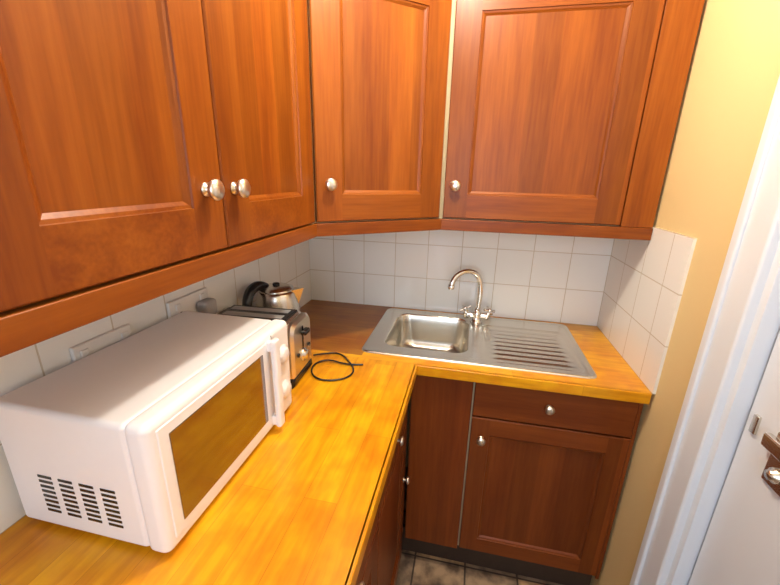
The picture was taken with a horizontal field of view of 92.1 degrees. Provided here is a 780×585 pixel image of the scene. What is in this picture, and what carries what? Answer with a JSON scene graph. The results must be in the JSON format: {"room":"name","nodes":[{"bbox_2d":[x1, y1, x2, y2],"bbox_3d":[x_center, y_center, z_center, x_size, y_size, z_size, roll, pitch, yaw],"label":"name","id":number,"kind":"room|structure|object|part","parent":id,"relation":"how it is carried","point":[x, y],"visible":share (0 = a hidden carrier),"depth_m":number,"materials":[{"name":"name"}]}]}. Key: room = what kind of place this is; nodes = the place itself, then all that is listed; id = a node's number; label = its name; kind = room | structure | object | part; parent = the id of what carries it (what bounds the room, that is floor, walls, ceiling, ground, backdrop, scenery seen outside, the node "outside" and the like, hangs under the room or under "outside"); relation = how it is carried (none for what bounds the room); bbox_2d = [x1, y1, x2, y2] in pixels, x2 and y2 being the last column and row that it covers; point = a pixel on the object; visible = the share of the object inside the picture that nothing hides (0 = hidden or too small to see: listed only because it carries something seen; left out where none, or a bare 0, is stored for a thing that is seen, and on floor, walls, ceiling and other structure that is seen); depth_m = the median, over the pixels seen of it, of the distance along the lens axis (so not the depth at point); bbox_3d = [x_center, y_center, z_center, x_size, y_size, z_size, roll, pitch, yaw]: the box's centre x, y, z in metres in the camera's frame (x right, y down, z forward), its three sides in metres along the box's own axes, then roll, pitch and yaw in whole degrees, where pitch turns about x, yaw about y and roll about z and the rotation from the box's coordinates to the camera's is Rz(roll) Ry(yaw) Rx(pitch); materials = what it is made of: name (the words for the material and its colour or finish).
{"room":"kitchen","nodes":[
{"label":"kitchen","id":0,"kind":"room"},
{"bbox_2d":[405,396,410,466],"bbox_3d":[0.263,-0.205,1.678,1.504,2.380,0.102,5,18,11],"label":"wall","id":1,"kind":"structure","parent":0,"point":[409,403],"depth_m":1.95,"materials":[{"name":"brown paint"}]},
{"bbox_2d":[307,0,455,236],"bbox_3d":[-0.121,-0.590,1.267,0.627,0.721,0.586,5,18,11],"label":"upper cabinet","id":2,"kind":"object","parent":1,"relation":"attached to","point":[380,70],"visible":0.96,"depth_m":1.10,"materials":[{"name":"brown wood"}]},
{"bbox_3d":[-0.169,-0.308,1.071,0.036,0.036,0.029,38,-4,-32],"label":"knob","id":3,"kind":"part","parent":2,"relation":"part of","materials":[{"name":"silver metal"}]},
{"bbox_2d":[309,230,613,325],"bbox_3d":[0.251,-0.151,1.638,1.284,0.500,0.008,5,18,11],"label":"backsplash","id":4,"kind":"structure","parent":1,"relation":"attached to","point":[560,279],"depth_m":1.63,"materials":[{"name":"tile"}]},
{"bbox_2d":[441,0,704,239],"bbox_3d":[0.532,-0.574,1.262,0.655,0.721,0.331,5,18,11],"label":"upper cabinet","id":5,"kind":"object","parent":1,"relation":"attached to","point":[563,116],"visible":1,"depth_m":1.13,"materials":[{"name":"brown wood"}]},
{"bbox_3d":[0.215,-0.352,1.240,0.036,0.036,0.029,5,18,11],"label":"knob","id":6,"kind":"part","parent":5,"relation":"part of","materials":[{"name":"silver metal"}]},
{"bbox_2d":[395,466,562,584],"bbox_3d":[0.050,1.415,0.557,1.794,0.050,3.200,5,18,11],"label":"floor","id":7,"kind":"structure","parent":0,"point":[415,568],"depth_m":1.48,"materials":[{"name":"tile"}]},
{"bbox_2d":[355,406,409,584],"bbox_3d":[-0.393,0.913,0.598,0.589,0.864,1.940,5,18,11],"label":"base cabinet","id":8,"kind":"object","parent":7,"relation":"on","point":[382,555],"visible":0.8,"depth_m":1.08,"materials":[{"name":"brown wood"}]},
{"bbox_2d":[0,300,651,584],"bbox_3d":[-0.009,0.452,0.594,1.284,0.036,2.400,5,18,11],"label":"countertop","id":9,"kind":"structure","parent":8,"relation":"on","point":[301,508],"depth_m":0.73,"materials":[{"name":"wood"}]},
{"bbox_2d":[0,311,291,552],"bbox_3d":[-0.429,0.234,0.785,0.316,0.247,0.434,5,18,11],"label":"microwave oven","id":10,"kind":"object","parent":9,"relation":"on","point":[131,440],"visible":1,"depth_m":0.61,"materials":[{"name":"white plastic"}]},
{"bbox_3d":[-0.319,0.240,0.762,0.042,0.241,0.434,5,18,11],"label":"frame","id":11,"kind":"part","parent":10,"relation":"part of","materials":[{"name":"white plastic"}]},
{"bbox_3d":[-0.257,0.209,0.862,0.014,0.223,0.024,5,18,11],"label":"door handle","id":12,"kind":"part","parent":10,"relation":"part of","materials":[{"name":"white plastic"}]},
{"bbox_2d":[218,305,311,388],"bbox_3d":[-0.377,0.152,1.131,0.278,0.198,0.148,4,18,8],"label":"toaster","id":13,"kind":"object","parent":9,"relation":"on","point":[298,323],"visible":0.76,"depth_m":1.09,"materials":[{"name":"silver metal"}]},
{"bbox_3d":[-0.389,0.062,1.105,0.208,0.008,0.100,4,18,8],"label":"panel","id":14,"kind":"part","parent":13,"relation":"part of","materials":[{"name":"black plastic"}]},
{"bbox_3d":[-0.247,0.113,1.097,0.017,0.014,0.036,4,18,8],"label":"lever","id":15,"kind":"part","parent":13,"relation":"part of","materials":[{"name":"black plastic"}]},
{"bbox_2d":[242,281,302,311],"bbox_3d":[-0.405,0.069,1.319,0.202,0.242,0.174,-5,18,-19],"label":"electric kettle","id":16,"kind":"object","parent":9,"relation":"on","point":[275,294],"visible":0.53,"depth_m":1.25,"materials":[{"name":"silver metal"}]},
{"bbox_2d":[311,352,362,380],"bbox_3d":[-0.189,0.232,1.199,0.184,0.012,0.159,16,22,38],"label":"power cord","id":17,"kind":"object","parent":9,"relation":"on","point":[349,363],"visible":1,"depth_m":1.21,"materials":[{"name":"black plastic"}]},
{"bbox_2d":[448,268,494,323],"bbox_3d":[0.335,0.013,1.558,0.210,0.234,0.077,0,17,-4],"label":"mixer tap","id":18,"kind":"object","parent":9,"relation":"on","point":[476,314],"visible":1,"depth_m":1.56,"materials":[{"name":"silver metal"}]},
{"bbox_2d":[362,308,596,378],"bbox_3d":[0.317,0.243,1.471,0.770,0.160,0.460,5,18,11],"label":"sink","id":19,"kind":"object","parent":9,"relation":"in","point":[521,345],"visible":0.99,"depth_m":1.44,"materials":[{"name":"silver metal"}]},
{"bbox_3d":[-0.077,0.522,0.668,0.020,0.136,0.396,5,18,11],"label":"drawer","id":20,"kind":"part","parent":8,"relation":"part of","materials":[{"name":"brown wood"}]},
{"bbox_3d":[-0.085,0.874,0.779,0.020,0.594,0.396,5,18,11],"label":"cupboard door","id":21,"kind":"part","parent":8,"relation":"part of","materials":[{"name":"brown wood"}]},
{"bbox_3d":[-0.001,0.759,1.153,0.020,0.594,0.396,5,18,11],"label":"cupboard door","id":22,"kind":"part","parent":8,"relation":"part of","materials":[{"name":"brown wood"}]},
{"bbox_3d":[0.007,0.407,1.042,0.020,0.136,0.396,5,18,11],"label":"drawer","id":23,"kind":"part","parent":8,"relation":"part of","materials":[{"name":"brown wood"}]},
{"bbox_3d":[0.028,0.409,1.038,0.022,0.027,0.027,5,18,11],"label":"drawer knob","id":24,"kind":"part","parent":8,"relation":"part of","materials":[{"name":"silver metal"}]},
{"bbox_3d":[0.056,0.638,1.279,0.022,0.027,0.027,5,18,11],"label":"knob","id":25,"kind":"part","parent":8,"relation":"part of","materials":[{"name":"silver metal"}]},
{"bbox_2d":[402,375,643,584],"bbox_3d":[0.450,0.637,1.538,0.723,0.864,0.509,5,18,11],"label":"base cabinet","id":26,"kind":"object","parent":7,"relation":"on","point":[519,481],"visible":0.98,"depth_m":1.30,"materials":[{"name":"brown wood"}]},
{"bbox_3d":[0.167,0.623,1.362,0.204,0.734,0.020,5,18,11],"label":"corner door","id":27,"kind":"part","parent":26,"relation":"part of","materials":[{"name":"brown wood"}]},
{"bbox_3d":[0.307,0.501,1.269,0.030,0.030,0.024,5,18,11],"label":"door knob","id":28,"kind":"part","parent":26,"relation":"part of","materials":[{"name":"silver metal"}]},
{"bbox_3d":[0.508,0.714,1.313,0.485,0.585,0.020,5,18,11],"label":"cupboard door","id":29,"kind":"part","parent":26,"relation":"part of","materials":[{"name":"brown wood"}]},
{"bbox_3d":[0.503,0.369,1.184,0.030,0.030,0.024,5,18,11],"label":"drawer knob","id":30,"kind":"part","parent":26,"relation":"part of","materials":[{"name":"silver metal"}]},
{"bbox_3d":[0.516,0.366,1.204,0.485,0.135,0.020,5,18,11],"label":"drawer","id":31,"kind":"part","parent":26,"relation":"part of","materials":[{"name":"brown wood"}]},
{"bbox_2d":[590,0,779,584],"bbox_3d":[0.621,0.302,0.089,0.102,2.380,3.008,5,18,11],"label":"wall","id":32,"kind":"structure","parent":0,"point":[734,72],"depth_m":0.95,"materials":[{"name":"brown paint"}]},
{"bbox_2d":[597,226,696,394],"bbox_3d":[0.826,0.001,1.272,0.008,0.453,0.538,5,18,11],"label":"tile backsplash","id":33,"kind":"structure","parent":32,"relation":"attached to","point":[646,279],"depth_m":1.17,"materials":[{"name":"tile"}]},
{"bbox_2d":[629,75,779,584],"bbox_3d":[0.623,0.328,0.440,0.026,2.120,0.940,5,18,11],"label":"door frame","id":34,"kind":"structure","parent":32,"relation":"attached to","point":[761,238],"depth_m":0.79,"materials":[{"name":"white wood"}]},
{"bbox_2d":[665,242,779,584],"bbox_3d":[0.681,0.371,0.440,0.110,2.040,0.770,5,18,11],"label":"door jamb","id":35,"kind":"structure","parent":32,"relation":"in","point":[765,327],"depth_m":0.79,"materials":[{"name":"white wood"}]},
{"bbox_2d":[761,432,779,496],"bbox_3d":[0.704,0.311,0.673,0.007,0.105,0.060,5,18,11],"label":"latch plate","id":36,"kind":"object","parent":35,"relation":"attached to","point":[772,461],"visible":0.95,"depth_m":0.69,"materials":[{"name":"metal"}]},
{"bbox_2d":[761,432,779,460],"bbox_3d":[0.700,0.281,0.682,0.014,0.028,0.052,5,18,11],"label":"latch bolt","id":37,"kind":"object","parent":36,"relation":"attached to","point":[769,441],"depth_m":0.68,"materials":[{"name":"metal"}]},
{"bbox_2d":[764,467,779,484],"bbox_3d":[0.693,0.332,0.682,0.015,0.028,0.028,5,18,11],"label":"latch turn","id":38,"kind":"object","parent":36,"relation":"attached to","point":[772,474],"depth_m":0.68,"materials":[{"name":"silver metal"}]},
{"bbox_2d":[688,331,779,584],"bbox_3d":[0.675,0.385,0.446,0.040,1.990,0.700,5,18,11],"label":"door leaf","id":39,"kind":"structure","parent":32,"relation":"in","point":[741,545],"depth_m":0.74,"materials":[{"name":"white wood"}]},
{"bbox_2d":[749,414,761,434],"bbox_3d":[0.722,0.261,0.744,0.007,0.040,0.014,5,18,11],"label":"keep","id":40,"kind":"object","parent":39,"relation":"attached to","point":[756,420],"depth_m":0.74,"materials":[{"name":"silver metal"}]},
{"bbox_3d":[-0.750,0.185,0.362,0.102,2.380,3.008,5,18,11],"label":"wall","id":41,"kind":"structure","parent":0,"visible":0},
{"bbox_2d":[69,324,131,362],"bbox_3d":[-0.592,0.128,0.786,0.014,0.086,0.130,5,18,11],"label":"wall socket","id":42,"kind":"object","parent":41,"relation":"attached to","point":[82,350],"visible":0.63,"depth_m":0.77,"materials":[{"name":"white plastic"}]},
{"bbox_2d":[0,240,310,533],"bbox_3d":[-0.634,0.141,0.643,0.008,0.500,2.408,5,18,11],"label":"backsplash","id":43,"kind":"structure","parent":41,"relation":"attached to","point":[291,265],"depth_m":0.85,"materials":[{"name":"tile"}]},
{"bbox_2d":[0,0,316,356],"bbox_3d":[-0.525,-0.258,0.180,0.316,0.721,1.819,5,18,11],"label":"upper cabinet","id":44,"kind":"object","parent":41,"relation":"attached to","point":[150,149],"visible":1,"depth_m":0.51,"materials":[{"name":"brown wood"}]},
{"bbox_3d":[-0.346,-0.353,0.425,0.020,0.679,0.388,5,18,11],"label":"door","id":45,"kind":"part","parent":44,"relation":"part of","materials":[{"name":"brown wood"}]},
{"bbox_3d":[-0.296,-0.172,0.630,0.029,0.036,0.036,5,18,11],"label":"knob","id":46,"kind":"part","parent":44,"relation":"part of","materials":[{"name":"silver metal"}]},
{"bbox_3d":[-0.279,-0.195,0.705,0.029,0.036,0.036,5,18,11],"label":"knob","id":47,"kind":"part","parent":44,"relation":"part of","materials":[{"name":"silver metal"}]},
{"bbox_3d":[-0.262,-0.469,0.800,0.020,0.679,0.408,5,18,11],"label":"door","id":48,"kind":"part","parent":44,"relation":"part of","materials":[{"name":"brown wood"}]},
{"bbox_2d":[166,287,216,318],"bbox_3d":[-0.524,0.048,1.014,0.044,0.086,0.146,5,18,11],"label":"wall socket","id":49,"kind":"object","parent":41,"relation":"attached to","point":[196,301],"visible":0.74,"depth_m":1.02,"materials":[{"name":"white plastic"}]}
]}

